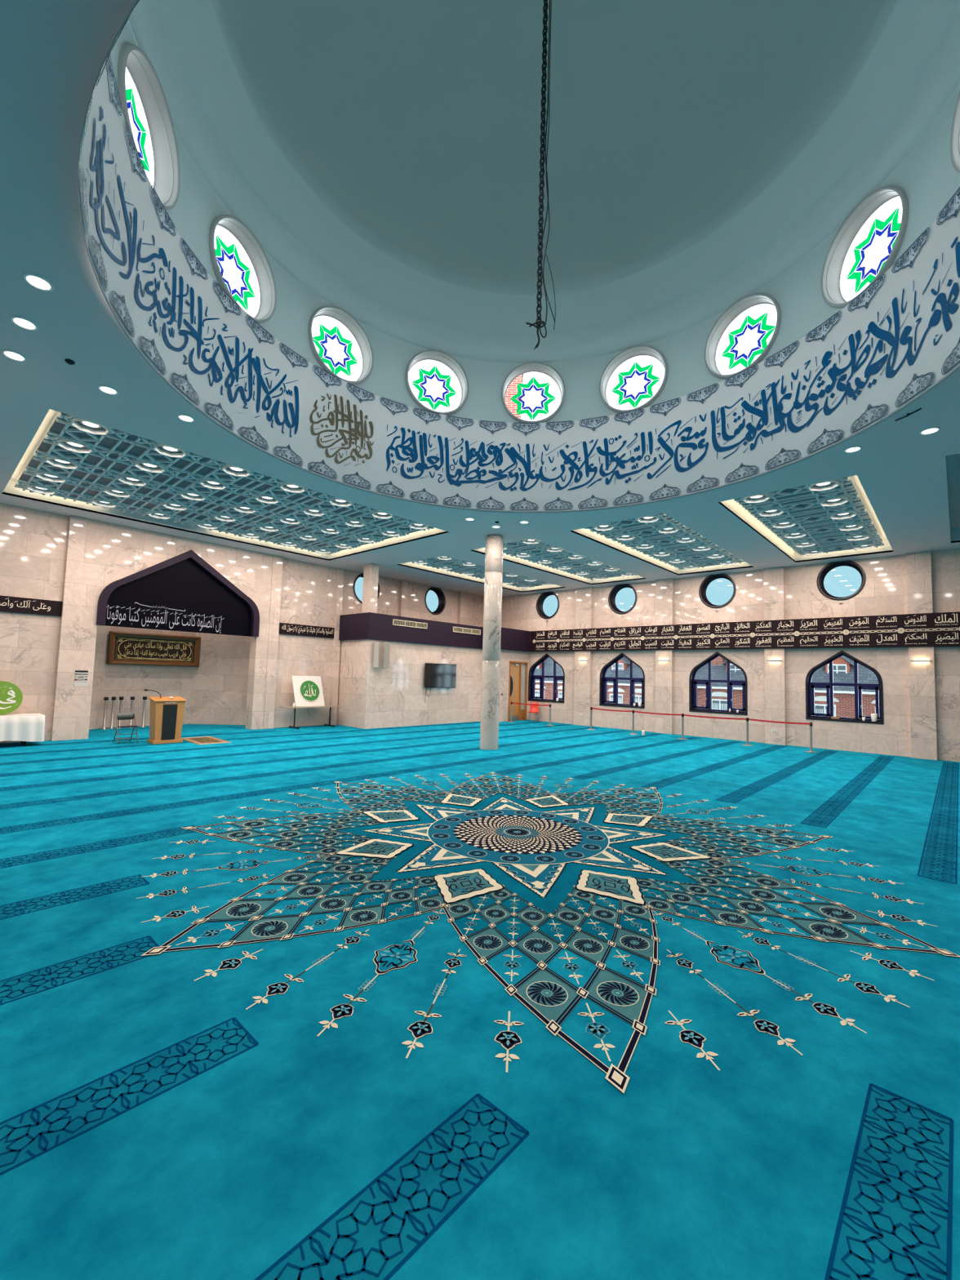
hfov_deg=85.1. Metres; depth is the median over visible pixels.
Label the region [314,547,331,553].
recessed light
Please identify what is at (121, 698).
post
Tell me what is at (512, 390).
brick tower
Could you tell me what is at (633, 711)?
barrier post
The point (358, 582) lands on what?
window
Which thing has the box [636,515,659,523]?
recessed light
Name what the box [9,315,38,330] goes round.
recessed light
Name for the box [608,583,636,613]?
window
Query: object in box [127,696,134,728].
post
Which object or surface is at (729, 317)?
window
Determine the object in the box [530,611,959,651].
frieze
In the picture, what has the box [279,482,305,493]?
recessed light
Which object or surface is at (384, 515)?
recessed light
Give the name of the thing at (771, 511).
recessed light
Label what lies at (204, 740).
rug
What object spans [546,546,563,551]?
recessed light
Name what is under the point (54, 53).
rim
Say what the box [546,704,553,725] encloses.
barrier post
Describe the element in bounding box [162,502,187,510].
recessed light
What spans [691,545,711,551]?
recessed light
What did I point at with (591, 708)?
barrier post
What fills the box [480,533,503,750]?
column
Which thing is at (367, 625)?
wall band
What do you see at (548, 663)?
brick house
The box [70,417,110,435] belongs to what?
recessed light
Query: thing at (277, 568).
pilaster
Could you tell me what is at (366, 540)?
recessed light
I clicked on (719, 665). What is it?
brick house
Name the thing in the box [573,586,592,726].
pilaster
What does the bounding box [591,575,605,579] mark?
recessed light
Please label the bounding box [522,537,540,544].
recessed light
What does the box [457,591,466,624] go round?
pilaster
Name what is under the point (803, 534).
recessed light
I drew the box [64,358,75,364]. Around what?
ceiling sensor
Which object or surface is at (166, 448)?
diffuser
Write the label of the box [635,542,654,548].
recessed light
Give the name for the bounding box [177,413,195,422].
recessed light
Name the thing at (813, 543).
recessed light
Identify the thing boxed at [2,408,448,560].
coffer
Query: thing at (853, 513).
recessed light
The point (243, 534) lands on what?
recessed light
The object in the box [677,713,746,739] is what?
barrier post
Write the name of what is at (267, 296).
window
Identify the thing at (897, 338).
band
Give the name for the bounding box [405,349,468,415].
window
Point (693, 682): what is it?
window
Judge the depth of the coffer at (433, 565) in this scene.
21.52 m
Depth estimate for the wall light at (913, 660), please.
15.37 m
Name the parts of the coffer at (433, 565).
panel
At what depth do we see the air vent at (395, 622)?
20.53 m
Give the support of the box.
on the window at (810, 686)
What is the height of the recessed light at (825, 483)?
0.085 m
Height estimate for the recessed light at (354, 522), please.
0.085 m
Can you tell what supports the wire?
attached to the ceiling at (901, 471)
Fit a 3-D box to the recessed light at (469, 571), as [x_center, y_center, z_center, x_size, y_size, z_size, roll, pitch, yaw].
[-0.494,-2.760,21.473,0.527,0.085,0.527,-2,-5,42]
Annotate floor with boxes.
[0,720,959,1279]
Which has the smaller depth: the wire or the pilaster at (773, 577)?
the wire
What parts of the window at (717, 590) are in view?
pane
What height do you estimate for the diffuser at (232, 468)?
0.005 m
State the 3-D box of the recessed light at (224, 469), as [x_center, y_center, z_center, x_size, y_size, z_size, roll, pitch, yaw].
[-5.162,-3.605,11.093,0.527,0.085,0.527,-2,-5,42]
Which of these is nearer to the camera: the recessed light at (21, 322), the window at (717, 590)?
the recessed light at (21, 322)
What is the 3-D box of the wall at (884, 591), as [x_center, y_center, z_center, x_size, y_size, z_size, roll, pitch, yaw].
[10.912,0.233,17.856,28.000,6.700,0.340,-2,-5,42]
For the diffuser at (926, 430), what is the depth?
8.26 m
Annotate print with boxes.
[74,670,88,680]
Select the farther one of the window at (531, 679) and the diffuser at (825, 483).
the window at (531, 679)
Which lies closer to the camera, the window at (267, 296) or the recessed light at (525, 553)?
the window at (267, 296)
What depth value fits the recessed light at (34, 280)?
5.58 m
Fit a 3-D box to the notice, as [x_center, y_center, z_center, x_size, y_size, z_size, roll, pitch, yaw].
[-10.996,1.055,14.404,0.009,0.440,0.310,-2,-5,42]
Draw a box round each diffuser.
[4,351,23,359]
[13,318,35,328]
[26,275,50,288]
[55,459,69,462]
[67,442,83,446]
[82,421,98,426]
[100,386,115,393]
[143,463,156,466]
[163,446,177,451]
[178,415,192,421]
[231,467,242,471]
[817,482,830,485]
[845,447,859,452]
[921,428,937,433]
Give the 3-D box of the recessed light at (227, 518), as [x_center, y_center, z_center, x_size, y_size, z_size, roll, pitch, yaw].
[-7.106,-3.421,14.585,0.527,0.085,0.527,-2,-5,42]
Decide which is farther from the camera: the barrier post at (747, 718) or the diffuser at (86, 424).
the barrier post at (747, 718)
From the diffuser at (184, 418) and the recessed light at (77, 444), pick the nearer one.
the diffuser at (184, 418)
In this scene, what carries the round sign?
on the tablecloth
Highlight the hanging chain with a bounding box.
[525,0,555,349]
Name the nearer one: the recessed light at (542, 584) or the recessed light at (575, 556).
the recessed light at (575, 556)
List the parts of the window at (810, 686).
sash, sill, sash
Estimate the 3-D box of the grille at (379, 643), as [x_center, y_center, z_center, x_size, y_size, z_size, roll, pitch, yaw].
[-3.717,0.553,19.321,0.030,0.910,0.140,1,-4,11]
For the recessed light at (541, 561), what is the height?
0.085 m
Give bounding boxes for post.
[100,697,108,729]
[107,697,115,728]
[115,696,124,728]
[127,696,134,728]
[139,696,146,727]
[508,702,549,722]
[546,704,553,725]
[586,706,631,729]
[628,710,681,734]
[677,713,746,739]
[742,717,810,746]
[804,722,817,752]
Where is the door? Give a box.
[507,661,528,721]
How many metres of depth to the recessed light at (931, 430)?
8.25 m
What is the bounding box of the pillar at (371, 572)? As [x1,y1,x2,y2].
[356,563,378,728]
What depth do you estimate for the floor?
3.25 m
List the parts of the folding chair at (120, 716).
leg, backrest, seat, leg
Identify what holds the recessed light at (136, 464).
attached to the coffer at (114, 455)
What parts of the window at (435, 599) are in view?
pane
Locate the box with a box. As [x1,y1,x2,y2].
[831,716,839,719]
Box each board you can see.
[0,595,62,616]
[279,622,334,638]
[291,675,324,706]
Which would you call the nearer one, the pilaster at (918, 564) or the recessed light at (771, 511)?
the recessed light at (771, 511)
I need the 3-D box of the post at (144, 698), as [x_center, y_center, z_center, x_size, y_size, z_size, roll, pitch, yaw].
[-11.401,2.433,17.740,0.190,1.027,0.190,-2,-5,42]
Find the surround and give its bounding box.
[69,518,272,739]
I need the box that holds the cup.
[871,713,877,721]
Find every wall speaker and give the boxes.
[373,641,380,667]
[382,642,390,668]
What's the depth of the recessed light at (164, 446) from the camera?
10.24 m
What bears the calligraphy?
attached to the wall niche
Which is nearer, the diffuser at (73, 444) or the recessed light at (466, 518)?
the diffuser at (73, 444)
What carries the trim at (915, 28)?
attached to the wall at (929, 179)
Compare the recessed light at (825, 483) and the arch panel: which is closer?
the recessed light at (825, 483)
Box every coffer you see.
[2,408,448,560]
[400,556,564,592]
[473,540,644,584]
[570,512,751,575]
[719,475,893,562]
[945,453,959,542]
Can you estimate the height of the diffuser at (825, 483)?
0.005 m
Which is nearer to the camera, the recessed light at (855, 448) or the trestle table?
the recessed light at (855, 448)
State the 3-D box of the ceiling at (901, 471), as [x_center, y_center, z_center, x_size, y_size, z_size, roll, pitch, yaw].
[0.865,-3.585,7.233,28.300,0.050,30.100,-2,-5,42]
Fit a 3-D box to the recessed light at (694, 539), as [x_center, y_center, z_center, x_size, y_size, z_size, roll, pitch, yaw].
[6.087,-2.985,15.456,0.527,0.085,0.527,-2,-5,42]
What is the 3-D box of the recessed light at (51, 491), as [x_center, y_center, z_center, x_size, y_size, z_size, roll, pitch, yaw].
[-10.605,-3.655,12.642,0.527,0.085,0.527,-2,-5,42]
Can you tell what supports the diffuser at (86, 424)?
attached to the recessed light at (98, 432)
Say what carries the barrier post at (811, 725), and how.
on the floor
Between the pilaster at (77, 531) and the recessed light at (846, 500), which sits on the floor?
the pilaster at (77, 531)
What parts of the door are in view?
kick plate, panel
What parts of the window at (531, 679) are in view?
sash, sill, sash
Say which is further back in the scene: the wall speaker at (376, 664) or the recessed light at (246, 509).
the wall speaker at (376, 664)
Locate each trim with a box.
[128,0,959,363]
[159,0,959,333]
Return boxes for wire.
[894,408,921,421]
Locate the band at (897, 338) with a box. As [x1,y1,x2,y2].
[78,16,959,511]
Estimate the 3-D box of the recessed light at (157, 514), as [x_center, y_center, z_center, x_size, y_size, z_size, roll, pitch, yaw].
[-8.895,-3.478,14.506,0.527,0.085,0.527,-2,-5,42]
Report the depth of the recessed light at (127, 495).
12.78 m
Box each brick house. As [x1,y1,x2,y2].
[533,657,563,700]
[604,657,643,704]
[694,656,745,711]
[811,655,879,719]
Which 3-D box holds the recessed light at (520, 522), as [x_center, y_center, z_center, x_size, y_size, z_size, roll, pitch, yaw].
[1.165,-3.097,13.754,0.260,0.014,0.260,-2,-5,42]
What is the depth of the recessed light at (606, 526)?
14.53 m
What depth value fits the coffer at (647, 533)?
16.19 m
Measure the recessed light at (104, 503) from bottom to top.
0.085 m
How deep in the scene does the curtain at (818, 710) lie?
26.95 m
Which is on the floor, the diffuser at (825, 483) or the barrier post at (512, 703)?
the barrier post at (512, 703)
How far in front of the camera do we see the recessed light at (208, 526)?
15.53 m
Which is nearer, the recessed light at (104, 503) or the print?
the recessed light at (104, 503)
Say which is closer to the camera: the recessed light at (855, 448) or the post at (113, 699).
the recessed light at (855, 448)
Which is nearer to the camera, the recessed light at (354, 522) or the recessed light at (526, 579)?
the recessed light at (354, 522)
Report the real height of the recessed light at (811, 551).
0.085 m
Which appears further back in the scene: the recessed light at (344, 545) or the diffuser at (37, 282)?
the recessed light at (344, 545)
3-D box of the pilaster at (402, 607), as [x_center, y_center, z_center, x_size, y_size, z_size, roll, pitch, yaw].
[-3.433,0.452,22.779,0.180,6.120,0.320,-2,-5,42]
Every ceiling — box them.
[0,0,959,596]
[210,0,899,295]
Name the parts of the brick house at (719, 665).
pane, pane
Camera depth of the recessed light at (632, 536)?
15.45 m
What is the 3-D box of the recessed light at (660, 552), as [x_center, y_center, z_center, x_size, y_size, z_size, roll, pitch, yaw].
[6.002,-2.864,17.256,0.527,0.085,0.527,-2,-5,42]
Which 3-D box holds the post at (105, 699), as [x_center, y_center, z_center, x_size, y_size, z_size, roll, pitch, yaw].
[-12.076,2.352,16.843,0.190,1.027,0.190,-2,-5,42]
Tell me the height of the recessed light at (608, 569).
0.085 m
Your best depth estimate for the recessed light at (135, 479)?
11.95 m
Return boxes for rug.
[180,736,231,745]
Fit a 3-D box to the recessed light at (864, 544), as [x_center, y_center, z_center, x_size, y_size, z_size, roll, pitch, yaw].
[11.509,-2.815,15.665,0.527,0.085,0.527,-2,-5,42]
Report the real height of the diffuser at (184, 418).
0.005 m
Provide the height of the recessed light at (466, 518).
0.014 m
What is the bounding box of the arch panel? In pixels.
[96,549,259,636]
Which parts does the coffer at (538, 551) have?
panel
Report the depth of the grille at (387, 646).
19.44 m
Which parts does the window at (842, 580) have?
pane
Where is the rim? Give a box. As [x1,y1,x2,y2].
[0,0,959,512]
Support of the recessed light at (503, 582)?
attached to the coffer at (433, 565)
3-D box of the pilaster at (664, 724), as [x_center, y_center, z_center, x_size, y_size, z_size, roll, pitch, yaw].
[7.326,0.622,20.768,0.680,6.120,0.160,-2,-5,42]
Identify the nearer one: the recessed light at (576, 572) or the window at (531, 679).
the recessed light at (576, 572)
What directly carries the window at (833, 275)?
in the wall at (929, 179)
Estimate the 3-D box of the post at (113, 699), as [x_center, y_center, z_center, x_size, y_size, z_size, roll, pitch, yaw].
[-11.979,2.369,17.052,0.190,1.027,0.190,-2,-5,42]
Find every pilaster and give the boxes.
[50,515,87,741]
[262,555,283,728]
[328,567,343,724]
[398,580,408,617]
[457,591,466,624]
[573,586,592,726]
[654,577,674,734]
[763,566,786,745]
[905,551,937,759]
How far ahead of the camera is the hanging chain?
7.42 m
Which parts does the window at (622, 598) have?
pane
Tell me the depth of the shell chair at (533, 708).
24.53 m
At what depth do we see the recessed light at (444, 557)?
18.91 m
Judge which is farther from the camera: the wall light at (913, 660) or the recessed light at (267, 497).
the wall light at (913, 660)
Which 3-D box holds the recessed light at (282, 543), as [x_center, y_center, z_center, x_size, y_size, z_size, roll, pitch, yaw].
[-6.330,-3.213,17.302,0.527,0.085,0.527,-2,-5,42]
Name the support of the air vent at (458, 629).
attached to the wall band at (367, 625)
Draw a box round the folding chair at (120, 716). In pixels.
[112,712,137,744]
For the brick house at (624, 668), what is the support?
on the ground
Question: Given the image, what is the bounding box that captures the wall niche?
[88,625,250,729]
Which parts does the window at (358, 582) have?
pane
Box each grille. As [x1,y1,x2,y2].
[377,642,380,666]
[384,643,390,667]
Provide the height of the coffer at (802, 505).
0.380 m
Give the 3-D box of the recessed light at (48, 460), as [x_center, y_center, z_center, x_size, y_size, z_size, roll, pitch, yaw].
[-8.739,-3.718,10.935,0.527,0.085,0.527,-2,-5,42]
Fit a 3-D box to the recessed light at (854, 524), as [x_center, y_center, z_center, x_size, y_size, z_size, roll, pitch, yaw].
[9.790,-2.993,13.792,0.527,0.085,0.527,-2,-5,42]
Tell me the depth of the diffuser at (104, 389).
7.74 m
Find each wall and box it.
[0,502,484,742]
[109,19,959,422]
[336,640,482,728]
[498,649,528,721]
[501,548,959,761]
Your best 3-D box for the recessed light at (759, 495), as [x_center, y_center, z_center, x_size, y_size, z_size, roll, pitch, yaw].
[6.264,-3.227,11.850,0.527,0.085,0.527,-2,-5,42]
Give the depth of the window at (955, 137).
6.54 m
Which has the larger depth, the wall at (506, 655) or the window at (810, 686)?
the wall at (506, 655)
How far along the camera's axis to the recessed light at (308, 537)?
16.55 m
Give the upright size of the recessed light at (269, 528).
0.085 m
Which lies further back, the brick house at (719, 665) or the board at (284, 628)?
the brick house at (719, 665)
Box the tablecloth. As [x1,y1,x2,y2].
[0,713,44,741]
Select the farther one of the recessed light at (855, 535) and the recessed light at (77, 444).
the recessed light at (855, 535)
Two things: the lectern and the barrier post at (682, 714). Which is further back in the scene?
the barrier post at (682, 714)
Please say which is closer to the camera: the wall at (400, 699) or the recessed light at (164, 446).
the recessed light at (164, 446)
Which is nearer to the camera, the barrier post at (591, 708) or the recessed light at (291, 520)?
the recessed light at (291, 520)
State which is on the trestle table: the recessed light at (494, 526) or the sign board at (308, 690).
the sign board at (308, 690)
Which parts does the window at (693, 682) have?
sash, sill, sash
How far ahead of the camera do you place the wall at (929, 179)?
9.86 m
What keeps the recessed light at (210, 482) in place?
attached to the coffer at (114, 455)
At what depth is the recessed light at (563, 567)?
19.91 m
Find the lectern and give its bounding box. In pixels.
[144,688,186,744]
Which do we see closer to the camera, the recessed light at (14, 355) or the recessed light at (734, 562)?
the recessed light at (14, 355)
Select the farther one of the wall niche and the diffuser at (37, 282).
the wall niche
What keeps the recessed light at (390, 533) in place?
attached to the coffer at (114, 455)
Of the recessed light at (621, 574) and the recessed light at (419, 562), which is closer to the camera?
the recessed light at (419, 562)
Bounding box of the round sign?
[0,680,22,715]
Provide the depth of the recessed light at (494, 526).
14.24 m
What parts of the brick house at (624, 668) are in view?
pane, pane, pane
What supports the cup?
on the window at (810, 686)
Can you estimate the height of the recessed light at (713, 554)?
0.085 m
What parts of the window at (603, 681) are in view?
sash, sill, sash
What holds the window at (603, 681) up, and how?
in the wall at (884, 591)
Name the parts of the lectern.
panel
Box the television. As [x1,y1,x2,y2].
[424,662,456,696]
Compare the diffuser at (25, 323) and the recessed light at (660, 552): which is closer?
the diffuser at (25, 323)
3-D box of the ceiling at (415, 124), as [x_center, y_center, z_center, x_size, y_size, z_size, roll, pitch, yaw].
[0.992,-10.498,7.704,9.060,4.470,9.060,-2,-5,42]
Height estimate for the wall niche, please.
5.900 m
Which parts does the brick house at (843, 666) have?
pane, pane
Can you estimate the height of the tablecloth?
0.648 m
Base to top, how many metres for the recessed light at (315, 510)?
0.085 m
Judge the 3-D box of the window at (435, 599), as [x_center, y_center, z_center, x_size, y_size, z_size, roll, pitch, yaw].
[-2.209,-1.837,24.567,0.360,1.330,1.330,-2,-5,42]
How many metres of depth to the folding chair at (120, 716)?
14.02 m
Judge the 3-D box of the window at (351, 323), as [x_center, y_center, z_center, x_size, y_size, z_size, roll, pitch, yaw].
[-2.957,-6.139,10.989,0.334,1.530,1.530,-2,-5,42]
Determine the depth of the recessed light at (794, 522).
13.73 m
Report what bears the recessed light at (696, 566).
attached to the coffer at (647, 533)
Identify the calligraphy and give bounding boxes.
[106,631,200,666]
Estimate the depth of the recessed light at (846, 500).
11.98 m
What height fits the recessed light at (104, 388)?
0.014 m
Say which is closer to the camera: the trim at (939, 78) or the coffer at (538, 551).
the trim at (939, 78)
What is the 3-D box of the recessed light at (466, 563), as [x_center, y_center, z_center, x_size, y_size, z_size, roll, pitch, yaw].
[-0.409,-2.881,19.673,0.527,0.085,0.527,-2,-5,42]
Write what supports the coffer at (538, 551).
attached to the ceiling at (901, 471)
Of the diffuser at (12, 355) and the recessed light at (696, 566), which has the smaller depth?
the diffuser at (12, 355)
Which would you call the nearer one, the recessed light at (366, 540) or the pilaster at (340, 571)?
the recessed light at (366, 540)
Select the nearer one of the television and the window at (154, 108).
the window at (154, 108)
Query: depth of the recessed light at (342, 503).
13.08 m
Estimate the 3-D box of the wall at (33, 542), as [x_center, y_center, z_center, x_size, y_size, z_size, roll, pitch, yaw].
[-9.559,-0.395,16.495,0.340,6.800,30.100,-2,-5,42]
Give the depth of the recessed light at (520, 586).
24.41 m
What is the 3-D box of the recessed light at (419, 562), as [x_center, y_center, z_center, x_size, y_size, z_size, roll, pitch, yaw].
[-2.213,-2.937,19.600,0.527,0.085,0.527,-2,-5,42]
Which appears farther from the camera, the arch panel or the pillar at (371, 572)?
the pillar at (371, 572)
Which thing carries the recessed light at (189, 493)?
attached to the coffer at (114, 455)
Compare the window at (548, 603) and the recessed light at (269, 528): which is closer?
the recessed light at (269, 528)
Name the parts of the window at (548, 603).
pane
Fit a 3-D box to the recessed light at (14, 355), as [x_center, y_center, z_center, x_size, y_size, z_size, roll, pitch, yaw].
[-6.183,-3.774,6.943,0.260,0.014,0.260,-2,-5,42]
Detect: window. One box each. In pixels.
[117,42,180,209]
[208,214,276,323]
[308,305,373,385]
[353,573,380,603]
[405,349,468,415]
[424,586,445,614]
[501,361,564,422]
[528,653,564,702]
[536,591,559,618]
[599,345,667,413]
[599,652,644,708]
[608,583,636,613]
[688,651,747,715]
[698,573,735,608]
[704,293,781,378]
[805,650,884,724]
[816,560,866,599]
[820,185,908,307]
[950,90,959,173]
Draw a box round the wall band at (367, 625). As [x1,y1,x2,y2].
[338,612,530,651]
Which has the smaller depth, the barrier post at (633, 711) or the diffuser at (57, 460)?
the diffuser at (57, 460)
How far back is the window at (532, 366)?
12.73 m
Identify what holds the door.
attached to the wall at (506, 655)
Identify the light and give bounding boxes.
[0,349,26,361]
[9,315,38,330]
[22,272,53,291]
[26,484,56,494]
[35,471,66,482]
[44,457,79,469]
[56,439,93,453]
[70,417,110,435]
[90,497,117,507]
[97,384,119,395]
[103,488,131,497]
[117,475,147,486]
[133,461,165,473]
[146,510,171,519]
[153,444,186,457]
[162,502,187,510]
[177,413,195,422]
[179,491,205,500]
[196,521,218,528]
[199,479,226,489]
[213,513,236,521]
[222,465,251,476]
[232,505,256,513]
[240,531,260,537]
[254,494,279,503]
[258,524,279,531]
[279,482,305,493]
[279,516,301,524]
[279,539,297,546]
[298,533,317,540]
[302,507,324,515]
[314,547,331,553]
[320,527,340,533]
[328,497,352,506]
[334,542,351,548]
[344,520,364,526]
[356,536,374,542]
[371,511,392,519]
[381,529,399,536]
[408,522,427,529]
[413,559,427,564]
[436,555,452,559]
[438,564,452,569]
[461,570,474,575]
[462,561,475,565]
[464,517,475,520]
[491,524,500,528]
[502,580,513,584]
[505,573,518,576]
[515,551,531,557]
[519,520,528,524]
[519,584,530,588]
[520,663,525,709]
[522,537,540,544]
[524,577,537,581]
[537,558,552,563]
[541,582,553,585]
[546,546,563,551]
[557,564,572,569]
[567,554,583,559]
[575,570,590,574]
[586,560,602,565]
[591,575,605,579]
[593,524,614,530]
[604,566,619,571]
[615,533,635,540]
[620,572,635,576]
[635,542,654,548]
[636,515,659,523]
[653,551,671,556]
[657,526,679,533]
[668,558,685,563]
[675,536,696,542]
[682,564,699,568]
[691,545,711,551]
[706,553,724,558]
[719,560,737,564]
[742,493,770,503]
[758,507,784,516]
[772,520,796,528]
[783,531,807,538]
[794,541,816,547]
[803,550,824,555]
[807,480,839,491]
[819,497,848,506]
[829,511,857,519]
[838,523,863,531]
[844,445,862,453]
[846,534,870,541]
[853,543,875,549]
[912,660,930,662]
[919,426,941,435]
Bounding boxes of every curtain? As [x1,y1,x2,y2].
[714,702,727,710]
[816,708,834,716]
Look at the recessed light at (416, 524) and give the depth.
14.95 m
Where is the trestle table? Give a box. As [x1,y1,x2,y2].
[279,705,341,728]
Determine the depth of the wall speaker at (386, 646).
19.45 m
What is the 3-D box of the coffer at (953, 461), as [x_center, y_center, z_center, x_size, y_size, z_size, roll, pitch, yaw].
[11.584,-3.184,11.032,2.530,0.380,7.400,-2,-5,42]
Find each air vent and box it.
[392,618,427,628]
[453,626,480,635]
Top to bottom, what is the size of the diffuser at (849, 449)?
0.005 m
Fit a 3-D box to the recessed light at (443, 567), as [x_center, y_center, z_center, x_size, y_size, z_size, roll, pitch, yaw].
[-1.353,-2.849,20.537,0.527,0.085,0.527,-2,-5,42]
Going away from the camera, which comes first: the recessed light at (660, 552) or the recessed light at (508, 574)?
the recessed light at (660, 552)
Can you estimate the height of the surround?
6.220 m
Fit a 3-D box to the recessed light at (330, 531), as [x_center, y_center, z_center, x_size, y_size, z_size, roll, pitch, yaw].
[-4.463,-3.276,15.595,0.527,0.085,0.527,-2,-5,42]
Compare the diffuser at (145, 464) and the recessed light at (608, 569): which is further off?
the recessed light at (608, 569)
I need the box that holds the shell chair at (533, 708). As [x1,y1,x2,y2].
[527,702,538,722]
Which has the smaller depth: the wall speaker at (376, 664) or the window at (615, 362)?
the window at (615, 362)
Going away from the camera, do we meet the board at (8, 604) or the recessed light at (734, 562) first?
the board at (8, 604)
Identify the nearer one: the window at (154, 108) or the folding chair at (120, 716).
the window at (154, 108)
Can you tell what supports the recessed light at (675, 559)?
attached to the coffer at (647, 533)
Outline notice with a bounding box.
[74,670,88,686]
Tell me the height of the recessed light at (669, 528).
0.085 m
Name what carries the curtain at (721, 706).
hanging from the brick house at (719, 665)
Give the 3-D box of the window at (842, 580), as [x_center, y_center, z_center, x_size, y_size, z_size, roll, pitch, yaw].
[11.867,-1.943,17.165,1.330,1.330,0.360,-2,-5,42]
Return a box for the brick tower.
[504,373,523,418]
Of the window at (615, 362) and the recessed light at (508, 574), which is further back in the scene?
the recessed light at (508, 574)
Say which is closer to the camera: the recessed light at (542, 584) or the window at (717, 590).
the window at (717, 590)
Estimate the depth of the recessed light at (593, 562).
19.06 m
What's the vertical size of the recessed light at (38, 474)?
0.085 m
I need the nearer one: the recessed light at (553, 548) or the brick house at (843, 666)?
the recessed light at (553, 548)

